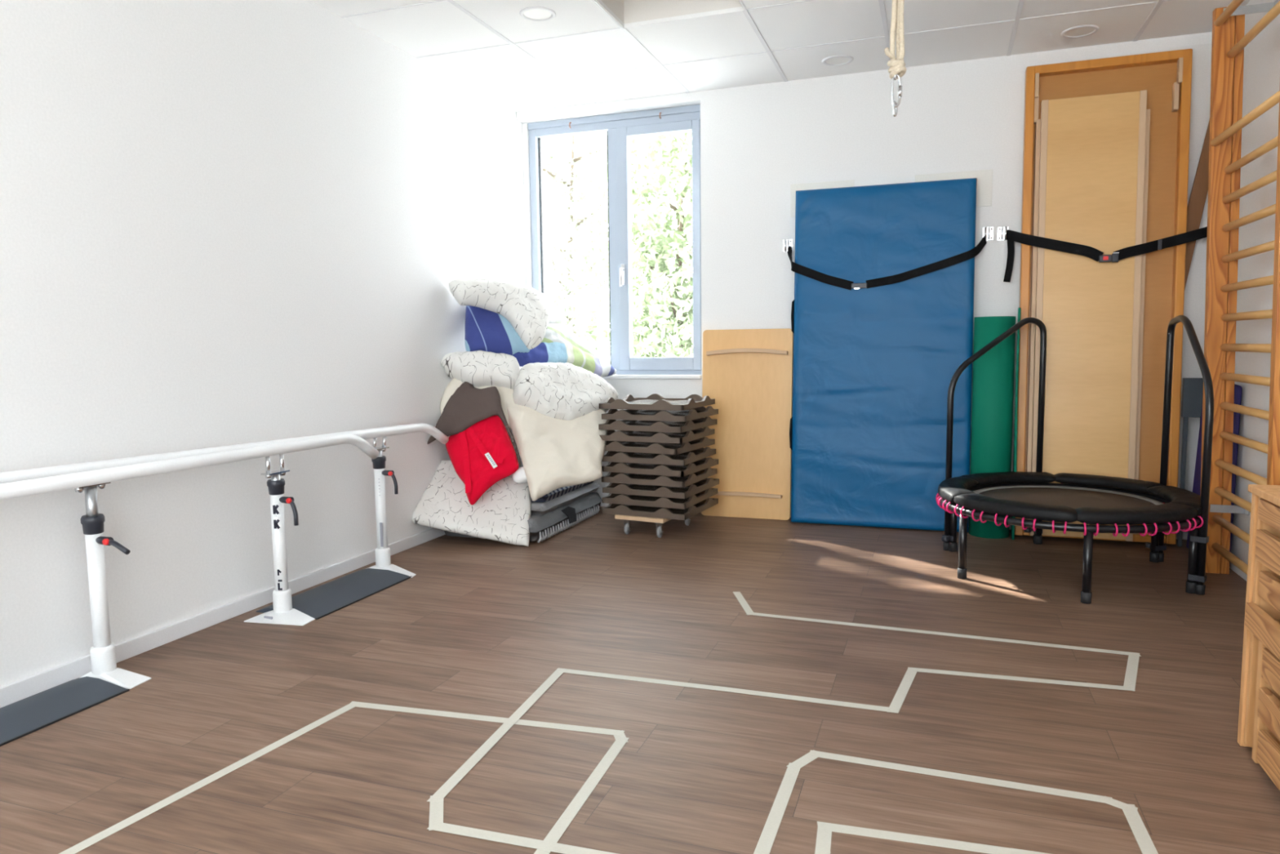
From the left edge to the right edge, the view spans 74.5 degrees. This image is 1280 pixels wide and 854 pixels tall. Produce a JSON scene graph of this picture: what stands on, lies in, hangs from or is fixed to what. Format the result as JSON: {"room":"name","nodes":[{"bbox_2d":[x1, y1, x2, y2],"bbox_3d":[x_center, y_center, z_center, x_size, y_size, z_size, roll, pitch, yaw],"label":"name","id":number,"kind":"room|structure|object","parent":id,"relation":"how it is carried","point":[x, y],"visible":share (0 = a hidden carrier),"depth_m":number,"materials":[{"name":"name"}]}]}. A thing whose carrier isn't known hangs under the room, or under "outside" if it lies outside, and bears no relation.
{"room":"care facility","nodes":[
{"label":"care facility","id":0,"kind":"room"},
{"bbox_2d":[0,0,526,687],"bbox_3d":[-2.053,-0.645,2.749,0.250,3.000,7.320,1,6,19],"label":"wall","id":1,"kind":"structure","parent":0,"point":[223,222],"depth_m":3.37,"materials":[{"name":"paint"}]},
{"bbox_2d":[0,528,445,707],"bbox_3d":[-1.922,0.823,2.814,0.014,0.062,6.750,1,6,19],"label":"baseboard","id":2,"kind":"structure","parent":1,"relation":"attached to","point":[11,693],"depth_m":3.28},
{"bbox_2d":[341,0,1174,103],"bbox_3d":[-0.033,-1.773,1.879,4.090,0.004,6.750,1,6,19],"label":"ceiling grid","id":3,"kind":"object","parent":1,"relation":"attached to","point":[1159,3],"depth_m":4.33,"materials":[{"name":"white metal"}]},
{"bbox_2d":[0,506,1279,853],"bbox_3d":[-0.065,0.968,2.036,4.540,0.120,7.000,1,6,19],"label":"floor","id":4,"kind":"structure","parent":0,"point":[481,624],"depth_m":2.55,"materials":[{"name":"plastic"}]},
{"bbox_2d":[0,422,448,746],"bbox_3d":[-1.776,0.481,2.635,0.354,0.774,4.277,1,6,19],"label":"bars","id":5,"kind":"object","parent":4,"relation":"on","point":[105,682],"visible":1,"depth_m":2.89,"materials":[{"name":"white paint"}]},
{"bbox_2d":[89,642,116,674],"bbox_3d":[-1.809,0.778,2.839,0.072,0.088,0.072,1,6,19],"label":"socket","id":6,"kind":"object","parent":5,"relation":"attached to","point":[103,655],"depth_m":2.81,"materials":[{"name":"white paint"}]},
{"bbox_2d":[272,587,292,613],"bbox_3d":[-1.473,0.713,3.470,0.072,0.088,0.072,1,6,19],"label":"socket","id":7,"kind":"object","parent":5,"relation":"attached to","point":[282,597],"depth_m":3.44,"materials":[{"name":"white paint"}]},
{"bbox_2d":[374,546,391,567],"bbox_3d":[-1.272,0.642,4.169,0.072,0.088,0.072,1,6,19],"label":"socket","id":8,"kind":"object","parent":5,"relation":"attached to","point":[383,559],"depth_m":4.14,"materials":[{"name":"white paint"}]},
{"bbox_2d":[58,701,629,853],"bbox_3d":[-0.670,0.914,2.035,1.074,0.001,1.137,1,6,19],"label":"tape line","id":9,"kind":"object","parent":4,"relation":"on","point":[562,823],"visible":1,"depth_m":2.24,"materials":[{"name":"white plastic"}]},
{"bbox_2d":[411,459,531,546],"bbox_3d":[-0.929,0.423,4.803,0.653,0.441,0.364,0,6,4],"label":"cushion","id":10,"kind":"object","parent":4,"relation":"on","point":[502,513],"visible":0.78,"depth_m":4.72,"materials":[{"name":"fabric"}]},
{"bbox_2d":[445,415,519,505],"bbox_3d":[-0.893,0.147,4.755,0.302,0.539,0.366,-5,7,-34],"label":"pillow","id":11,"kind":"object","parent":10,"relation":"on","point":[482,455],"visible":0.91,"depth_m":4.70,"materials":[{"name":"red fabric"}]},
{"bbox_2d":[426,381,521,466],"bbox_3d":[-0.894,-0.032,4.766,0.609,0.464,0.252,1,6,19],"label":"cloth","id":12,"kind":"object","parent":11,"relation":"on","point":[468,405],"visible":0.91,"depth_m":4.79,"materials":[{"name":"brown fabric"}]},
{"bbox_2d":[440,377,513,431],"bbox_3d":[-0.934,-0.134,4.934,0.449,0.392,0.267,0,6,6],"label":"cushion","id":13,"kind":"object","parent":12,"relation":"on","point":[452,386],"visible":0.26,"depth_m":4.89,"materials":[{"name":"beige fabric"}]},
{"bbox_2d":[440,350,519,389],"bbox_3d":[-0.933,-0.321,4.945,0.458,0.258,0.250,-1,6,-6],"label":"pillow","id":14,"kind":"object","parent":13,"relation":"on","point":[479,368],"visible":0.77,"depth_m":4.85,"materials":[{"name":"white fabric"}]},
{"bbox_2d":[511,342,616,377],"bbox_3d":[-0.534,-0.421,5.327,0.946,0.260,0.174,-6,8,-42],"label":"roll","id":15,"kind":"object","parent":14,"relation":"on","point":[553,352],"visible":0.73,"depth_m":5.32,"materials":[{"name":"fabric"}]},
{"bbox_2d":[465,305,529,355],"bbox_3d":[-0.858,-0.591,5.097,0.392,0.356,0.306,-1,6,-7],"label":"pillow","id":16,"kind":"object","parent":15,"relation":"on","point":[487,331],"visible":0.76,"depth_m":4.98,"materials":[{"name":"blue fabric"}]},
{"bbox_2d":[448,279,549,349],"bbox_3d":[-0.832,-0.672,5.032,0.576,0.420,0.292,-1,6,1],"label":"pillow","id":17,"kind":"object","parent":16,"relation":"on","point":[527,313],"visible":1,"depth_m":4.95,"materials":[{"name":"white fabric"}]},
{"bbox_2d":[541,323,598,357],"bbox_3d":[-0.494,-0.532,5.465,0.192,0.278,0.501,5,8,43],"label":"blanket","id":18,"kind":"object","parent":15,"relation":"on","point":[555,332],"visible":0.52,"depth_m":5.37,"materials":[{"name":"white fabric"}]},
{"bbox_2d":[519,284,563,324],"bbox_3d":[-0.665,-0.769,5.422,0.330,0.298,0.238,-5,7,-38],"label":"pillow","id":19,"kind":"object","parent":18,"relation":"on","point":[556,316],"visible":0.27,"depth_m":5.41,"materials":[{"name":"white fabric"}]},
{"bbox_2d":[511,466,527,483],"bbox_3d":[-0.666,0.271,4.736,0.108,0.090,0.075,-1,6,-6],"label":"pillow","id":20,"kind":"object","parent":10,"relation":"on","point":[519,476],"visible":0.74,"depth_m":4.71,"materials":[{"name":"white fabric"}]},
{"bbox_2d":[444,492,602,542],"bbox_3d":[-0.697,0.530,5.236,0.652,0.141,0.995,1,6,19],"label":"quilt","id":21,"kind":"object","parent":4,"relation":"on","point":[541,527],"visible":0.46,"depth_m":4.98,"materials":[{"name":"grey fabric"}]},
{"bbox_2d":[530,482,600,515],"bbox_3d":[-0.700,0.429,5.274,0.636,0.077,0.865,1,6,19],"label":"quilt","id":22,"kind":"object","parent":21,"relation":"on","point":[537,508],"visible":0.16,"depth_m":5.05,"materials":[{"name":"grey fabric"}]},
{"bbox_2d":[530,480,593,502],"bbox_3d":[-0.690,0.356,5.277,0.607,0.093,0.780,1,6,19],"label":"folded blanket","id":23,"kind":"object","parent":22,"relation":"on","point":[557,492],"visible":0.07,"depth_m":5.00,"materials":[{"name":"grey fabric"}]},
{"bbox_2d":[507,429,523,466],"bbox_3d":[-0.773,0.145,5.402,0.375,0.322,0.800,1,6,19],"label":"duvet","id":24,"kind":"object","parent":23,"relation":"on","point":[511,429],"visible":0.02,"depth_m":5.01,"materials":[{"name":"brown fabric"}]},
{"bbox_2d":[614,514,690,537],"bbox_3d":[0.092,0.555,5.040,0.315,0.116,0.435,2,6,27],"label":"dolly","id":25,"kind":"object","parent":4,"relation":"on","point":[627,526],"visible":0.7,"depth_m":4.85,"materials":[{"name":"brown wood"}]},
{"bbox_2d":[602,497,718,519],"bbox_3d":[0.131,0.461,5.081,0.524,0.058,0.544,2,6,25],"label":"tray","id":26,"kind":"object","parent":25,"relation":"on","point":[612,508],"visible":0.57,"depth_m":4.89,"materials":[{"name":"brown plastic"}]},
{"bbox_2d":[602,487,717,509],"bbox_3d":[0.130,0.400,5.080,0.524,0.058,0.544,2,6,25],"label":"tray","id":27,"kind":"object","parent":26,"relation":"on","point":[612,498],"visible":0.51,"depth_m":4.88,"materials":[{"name":"brown plastic"}]},
{"bbox_2d":[602,477,719,498],"bbox_3d":[0.134,0.339,5.063,0.524,0.058,0.544,2,6,26],"label":"tray","id":28,"kind":"object","parent":27,"relation":"on","point":[708,482],"visible":0.56,"depth_m":4.88,"materials":[{"name":"brown plastic"}]},
{"bbox_2d":[601,466,716,487],"bbox_3d":[0.125,0.276,5.071,0.524,0.058,0.544,2,6,24],"label":"tray","id":29,"kind":"object","parent":28,"relation":"on","point":[616,477],"visible":0.59,"depth_m":4.88,"materials":[{"name":"brown plastic"}]},
{"bbox_2d":[601,457,718,476],"bbox_3d":[0.128,0.216,5.057,0.524,0.058,0.544,2,6,26],"label":"tray","id":30,"kind":"object","parent":29,"relation":"on","point":[700,464],"visible":0.66,"depth_m":4.87,"materials":[{"name":"brown plastic"}]},
{"bbox_2d":[601,446,715,465],"bbox_3d":[0.118,0.154,5.054,0.524,0.058,0.544,2,6,24],"label":"tray","id":31,"kind":"object","parent":30,"relation":"on","point":[686,458],"visible":0.69,"depth_m":4.86,"materials":[{"name":"brown plastic"}]},
{"bbox_2d":[604,436,715,454],"bbox_3d":[0.102,0.092,5.058,0.524,0.058,0.544,2,6,28],"label":"tray","id":32,"kind":"object","parent":31,"relation":"on","point":[613,446],"visible":0.66,"depth_m":4.87,"materials":[{"name":"brown plastic"}]},
{"bbox_2d":[599,426,715,443],"bbox_3d":[0.109,0.031,5.045,0.524,0.058,0.544,2,6,24],"label":"tray","id":33,"kind":"object","parent":32,"relation":"on","point":[612,435],"visible":0.78,"depth_m":4.85,"materials":[{"name":"brown plastic"}]},
{"bbox_2d":[598,416,716,432],"bbox_3d":[0.116,-0.030,5.037,0.524,0.058,0.544,2,6,27],"label":"tray","id":34,"kind":"object","parent":33,"relation":"on","point":[610,424],"visible":0.82,"depth_m":4.86,"materials":[{"name":"brown plastic"}]},
{"bbox_2d":[601,405,718,422],"bbox_3d":[0.128,-0.091,5.026,0.524,0.058,0.544,2,6,25],"label":"tray","id":35,"kind":"object","parent":34,"relation":"on","point":[685,415],"visible":0.91,"depth_m":4.84,"materials":[{"name":"brown plastic"}]},
{"bbox_2d":[599,393,715,410],"bbox_3d":[0.111,-0.153,5.021,0.524,0.058,0.544,2,6,24],"label":"tray","id":36,"kind":"object","parent":35,"relation":"on","point":[654,402],"visible":1,"depth_m":4.86,"materials":[{"name":"brown plastic"}]},
{"bbox_2d":[701,328,793,519],"bbox_3d":[0.667,-0.018,5.314,0.574,1.191,0.115,1,6,19],"label":"board","id":37,"kind":"object","parent":4,"relation":"on","point":[748,373],"visible":0.91,"depth_m":5.30,"materials":[{"name":"brown wood"}]},
{"bbox_2d":[426,591,1141,853],"bbox_3d":[0.488,0.851,2.539,1.666,0.001,2.099,3,7,33],"label":"tape line","id":38,"kind":"object","parent":4,"relation":"on","point":[436,808],"visible":1,"depth_m":2.65,"materials":[{"name":"white plastic"}]},
{"bbox_2d":[789,177,977,532],"bbox_3d":[1.413,-0.411,4.979,1.034,2.006,0.186,1,6,19],"label":"mat","id":39,"kind":"object","parent":4,"relation":"on","point":[874,368],"visible":0.95,"depth_m":4.93,"materials":[{"name":"blue plastic"}]},
{"bbox_2d":[814,821,1051,853],"bbox_3d":[0.591,0.948,1.534,0.618,0.001,0.734,1,6,19],"label":"tape line","id":40,"kind":"object","parent":4,"relation":"on","point":[823,845],"visible":1,"depth_m":1.86,"materials":[{"name":"white plastic"}]},
{"bbox_2d":[753,749,1158,853],"bbox_3d":[0.628,0.933,1.683,0.853,0.001,1.037,1,6,19],"label":"tape line","id":41,"kind":"object","parent":4,"relation":"on","point":[766,838],"visible":1,"depth_m":2.06,"materials":[{"name":"white plastic"}]},
{"bbox_2d":[968,307,1021,539],"bbox_3d":[1.992,-0.021,4.741,0.234,1.276,0.204,1,6,19],"label":"rolled mat","id":42,"kind":"object","parent":4,"relation":"on","point":[993,382],"visible":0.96,"depth_m":4.66,"materials":[{"name":"green plastic"}]},
{"bbox_2d":[935,315,1213,604],"bbox_3d":[2.023,0.078,4.005,1.149,1.221,1.164,1,6,19],"label":"trampoline","id":43,"kind":"object","parent":4,"relation":"on","point":[1112,504],"visible":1,"depth_m":3.92,"materials":[{"name":"black metal"}]},
{"bbox_2d":[1029,89,1146,541],"bbox_3d":[2.404,-0.579,4.536,0.497,2.363,0.185,1,6,19],"label":"board","id":44,"kind":"object","parent":4,"relation":"on","point":[1092,148],"visible":0.84,"depth_m":4.51,"materials":[{"name":"beige wood"}]},
{"bbox_2d":[1014,48,1192,544],"bbox_3d":[2.486,-0.677,4.563,0.784,2.579,0.222,1,6,19],"label":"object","id":45,"kind":"object","parent":4,"relation":"on","point":[1166,76],"visible":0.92,"depth_m":4.49,"materials":[{"name":"orange wood"}]},
{"bbox_2d":[1177,377,1203,546],"bbox_3d":[2.894,0.190,4.421,0.110,0.893,0.025,1,6,19],"label":"slate board","id":46,"kind":"object","parent":4,"relation":"on","point":[1193,388],"visible":0.6,"depth_m":4.39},
{"bbox_2d":[1184,119,1209,289],"bbox_3d":[2.798,-0.597,4.525,0.460,2.434,0.032,0,6,11],"label":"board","id":47,"kind":"object","parent":4,"relation":"on","point":[1196,204],"visible":0.03,"depth_m":4.43,"materials":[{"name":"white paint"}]},
{"bbox_2d":[1186,383,1242,566],"bbox_3d":[2.844,0.211,4.180,0.093,0.897,0.425,1,6,19],"label":"mat","id":48,"kind":"object","parent":4,"relation":"on","point":[1237,388],"visible":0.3,"depth_m":3.99,"materials":[{"name":"blue plastic"}]},
{"bbox_2d":[1237,484,1279,790],"bbox_3d":[1.689,0.563,1.683,0.534,0.712,1.085,1,6,19],"label":"base cabinet","id":49,"kind":"object","parent":4,"relation":"on","point":[1259,717],"visible":1,"depth_m":2.15,"materials":[{"name":"brown wood"}]},
{"bbox_2d":[311,0,1250,112],"bbox_3d":[-0.016,-1.789,1.925,4.490,0.020,7.250,1,6,19],"label":"ceiling","id":50,"kind":"structure","parent":0,"point":[439,27],"depth_m":4.37,"materials":[{"name":"paint"}]},
{"bbox_2d":[519,6,555,21],"bbox_3d":[-0.490,-1.975,4.033,0.174,0.006,0.174,1,6,19],"label":"recessed light","id":51,"kind":"object","parent":50,"relation":"in","point":[531,13],"visible":1,"depth_m":4.03,"materials":[{"name":"white plastic"}]},
{"bbox_2d":[524,9,551,19],"bbox_3d":[-0.490,-1.977,4.033,0.132,0.003,0.132,1,6,19],"label":"diffuser","id":52,"kind":"object","parent":51,"relation":"attached to","point":[528,14],"depth_m":4.04,"materials":[{"name":"white plastic"}]},
{"bbox_2d":[600,0,742,23],"bbox_3d":[0.107,-2.135,3.816,0.640,0.300,0.645,1,6,19],"label":"ceiling light","id":53,"kind":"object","parent":50,"relation":"attached to","point":[628,11],"depth_m":4.15,"materials":[{"name":"white plastic"}]},
{"bbox_2d":[822,54,853,66],"bbox_3d":[1.114,-2.064,4.746,0.174,0.006,0.174,1,6,19],"label":"recessed light","id":54,"kind":"object","parent":50,"relation":"in","point":[838,60],"visible":1,"depth_m":4.74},
{"bbox_2d":[825,57,849,64],"bbox_3d":[1.114,-2.066,4.746,0.132,0.003,0.132,1,6,19],"label":"diffuser","id":55,"kind":"object","parent":54,"relation":"attached to","point":[828,60],"depth_m":4.76,"materials":[{"name":"white plastic"}]},
{"bbox_2d":[884,0,906,79],"bbox_3d":[0.870,-1.532,2.836,0.084,0.693,0.084,1,6,19],"label":"rope","id":56,"kind":"object","parent":50,"relation":"hanging from","point":[897,66],"visible":0.99,"depth_m":2.85,"materials":[{"name":"beige fabric"}]},
{"bbox_2d":[890,74,902,116],"bbox_3d":[0.876,-1.142,2.870,0.032,0.163,0.030,-4,6,-31],"label":"carabiner","id":57,"kind":"object","parent":56,"relation":"hanging from","point":[894,104],"visible":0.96,"depth_m":2.87,"materials":[{"name":"silver metal"}]},
{"bbox_2d":[1061,25,1098,38],"bbox_3d":[2.271,-2.039,4.347,0.174,0.006,0.174,1,6,19],"label":"recessed light","id":58,"kind":"object","parent":50,"relation":"in","point":[1081,31],"visible":1,"depth_m":4.35,"materials":[{"name":"white plastic"}]},
{"bbox_2d":[1065,27,1094,36],"bbox_3d":[2.271,-2.041,4.347,0.132,0.003,0.132,1,6,19],"label":"diffuser","id":59,"kind":"object","parent":58,"relation":"attached to","point":[1072,32],"depth_m":4.36,"materials":[{"name":"white plastic"}]},
{"bbox_3d":[-0.058,-2.088,5.138,0.174,0.006,0.174,1,6,19],"label":"recessed light","id":60,"kind":"object","parent":50,"relation":"in","visible":0},
{"bbox_2d":[619,81,641,88],"bbox_3d":[-0.058,-2.090,5.138,0.132,0.003,0.132,1,6,19],"label":"diffuser","id":61,"kind":"object","parent":60,"relation":"attached to","point":[622,84],"depth_m":5.14,"materials":[{"name":"white plastic"}]},
{"bbox_2d":[516,31,1212,517],"bbox_3d":[1.156,-0.932,5.300,4.090,3.000,0.300,1,6,19],"label":"wall","id":62,"kind":"structure","parent":0,"point":[760,140],"depth_m":5.05,"materials":[{"name":"paint"}]},
{"bbox_2d":[527,104,701,374],"bbox_3d":[-0.171,-1.218,5.680,1.253,1.728,0.147,1,6,19],"label":"window","id":63,"kind":"structure","parent":62,"relation":"in","point":[620,128],"depth_m":5.65,"materials":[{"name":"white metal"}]},
{"bbox_2d":[601,374,701,378],"bbox_3d":[-0.197,-0.341,5.716,1.288,0.024,0.115,1,6,19],"label":"window sill","id":64,"kind":"structure","parent":62,"relation":"attached to","point":[614,376],"depth_m":5.56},
{"bbox_2d":[782,239,792,252],"bbox_3d":[0.911,-1.119,5.195,0.060,0.076,0.026,1,6,19],"label":"bracket","id":65,"kind":"object","parent":62,"relation":"attached to","point":[787,243],"visible":1,"depth_m":5.20,"materials":[{"name":"silver metal"}]},
{"bbox_2d":[786,235,986,290],"bbox_3d":[1.423,-0.953,4.958,1.147,0.291,0.171,1,6,19],"label":"strap","id":66,"kind":"object","parent":65,"relation":"attached to","point":[833,281],"visible":1,"depth_m":4.88,"materials":[{"name":"black fabric"}]},
{"bbox_2d":[790,179,854,217],"bbox_3d":[1.104,-1.384,5.109,0.380,0.198,0.008,1,6,19],"label":"wall plate","id":67,"kind":"object","parent":62,"relation":"attached to","point":[841,184],"visible":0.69,"depth_m":5.12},
{"bbox_2d":[600,497,1187,539],"bbox_3d":[1.121,0.545,5.295,4.062,0.062,0.014,1,6,19],"label":"baseboard","id":68,"kind":"structure","parent":62,"relation":"attached to","point":[1184,535],"depth_m":4.92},
{"bbox_2d":[915,168,992,206],"bbox_3d":[1.806,-1.366,4.861,0.420,0.202,0.008,1,6,19],"label":"wall plate","id":69,"kind":"object","parent":62,"relation":"attached to","point":[984,177],"visible":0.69,"depth_m":4.81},
{"bbox_2d":[982,226,994,240],"bbox_3d":[1.990,-1.105,4.813,0.060,0.076,0.026,1,6,19],"label":"bracket","id":70,"kind":"object","parent":62,"relation":"attached to","point":[988,232],"visible":0.94,"depth_m":4.82,"materials":[{"name":"silver metal"}]},
{"bbox_2d":[996,226,1008,240],"bbox_3d":[2.064,-1.100,4.787,0.060,0.076,0.026,1,6,19],"label":"bracket","id":71,"kind":"object","parent":62,"relation":"attached to","point":[1002,231],"visible":1,"depth_m":4.79,"materials":[{"name":"silver metal"}]},
{"bbox_2d":[1003,226,1207,282],"bbox_3d":[2.486,-0.947,4.505,0.994,0.299,0.183,2,6,26],"label":"strap","id":72,"kind":"object","parent":71,"relation":"attached to","point":[1091,252],"visible":1,"depth_m":4.46,"materials":[{"name":"black fabric"}]},
{"bbox_2d":[1025,109,1150,533],"bbox_3d":[2.425,-0.538,4.585,0.545,2.279,0.182,1,6,19],"label":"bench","id":73,"kind":"object","parent":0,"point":[1037,126],"visible":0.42,"depth_m":4.61,"materials":[{"name":"brown wood"}]},
{"bbox_2d":[1231,0,1279,564],"bbox_3d":[2.015,-0.554,1.313,0.200,3.000,7.320,1,6,19],"label":"wall","id":74,"kind":"structure","parent":0,"point":[1261,64],"depth_m":3.84,"materials":[{"name":"paint"}]},
{"bbox_2d":[1229,562,1247,580],"bbox_3d":[1.920,0.909,1.458,0.014,0.062,6.750,1,6,19],"label":"baseboard","id":75,"kind":"structure","parent":74,"relation":"attached to","point":[1234,568],"depth_m":3.92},
{"bbox_2d":[1200,0,1279,574],"bbox_3d":[2.545,-0.547,3.453,0.225,2.560,0.890,1,6,19],"label":"wall bars","id":76,"kind":"object","parent":74,"relation":"attached to","point":[1227,122],"visible":0.92,"depth_m":3.77,"materials":[{"name":"brown wood"}]},
{"label":"outside","id":77,"kind":"structure","parent":0,"visible":0},
{"bbox_3d":[1.478,0.719,9.458,30.000,0.100,52.000,1,6,19],"label":"ground","id":78,"kind":"structure","parent":77,"visible":0},
{"bbox_2d":[541,132,687,363],"bbox_3d":[-1.173,-2.785,14.311,4.086,6.007,2.899,1,6,19],"label":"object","id":79,"kind":"object","parent":78,"relation":"on","point":[570,240],"visible":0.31,"depth_m":13.70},
{"bbox_2d":[571,132,693,364],"bbox_3d":[0.505,-1.861,11.238,3.066,4.722,2.194,1,6,19],"label":"tree","id":80,"kind":"object","parent":78,"relation":"on","point":[652,265],"visible":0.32,"depth_m":10.73,"materials":[{"name":"green plant"}]},
{"bbox_3d":[-0.740,-0.160,5.423,0.416,0.293,0.720,1,6,19],"label":"duvet","id":81,"kind":"object","parent":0,"visible":0},
{"bbox_2d":[498,386,607,501],"bbox_3d":[-0.470,0.061,4.923,0.609,0.638,0.511,-4,6,-30],"label":"cushion","id":82,"kind":"object","parent":81,"relation":"on","point":[555,453],"visible":0.86,"depth_m":4.78,"materials":[{"name":"beige fabric"}]},
{"bbox_2d":[512,362,617,420],"bbox_3d":[-0.441,-0.198,5.030,0.672,0.380,0.349,-4,6,-29],"label":"pillow","id":83,"kind":"object","parent":82,"relation":"on","point":[566,391],"visible":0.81,"depth_m":4.90,"materials":[{"name":"white fabric"}]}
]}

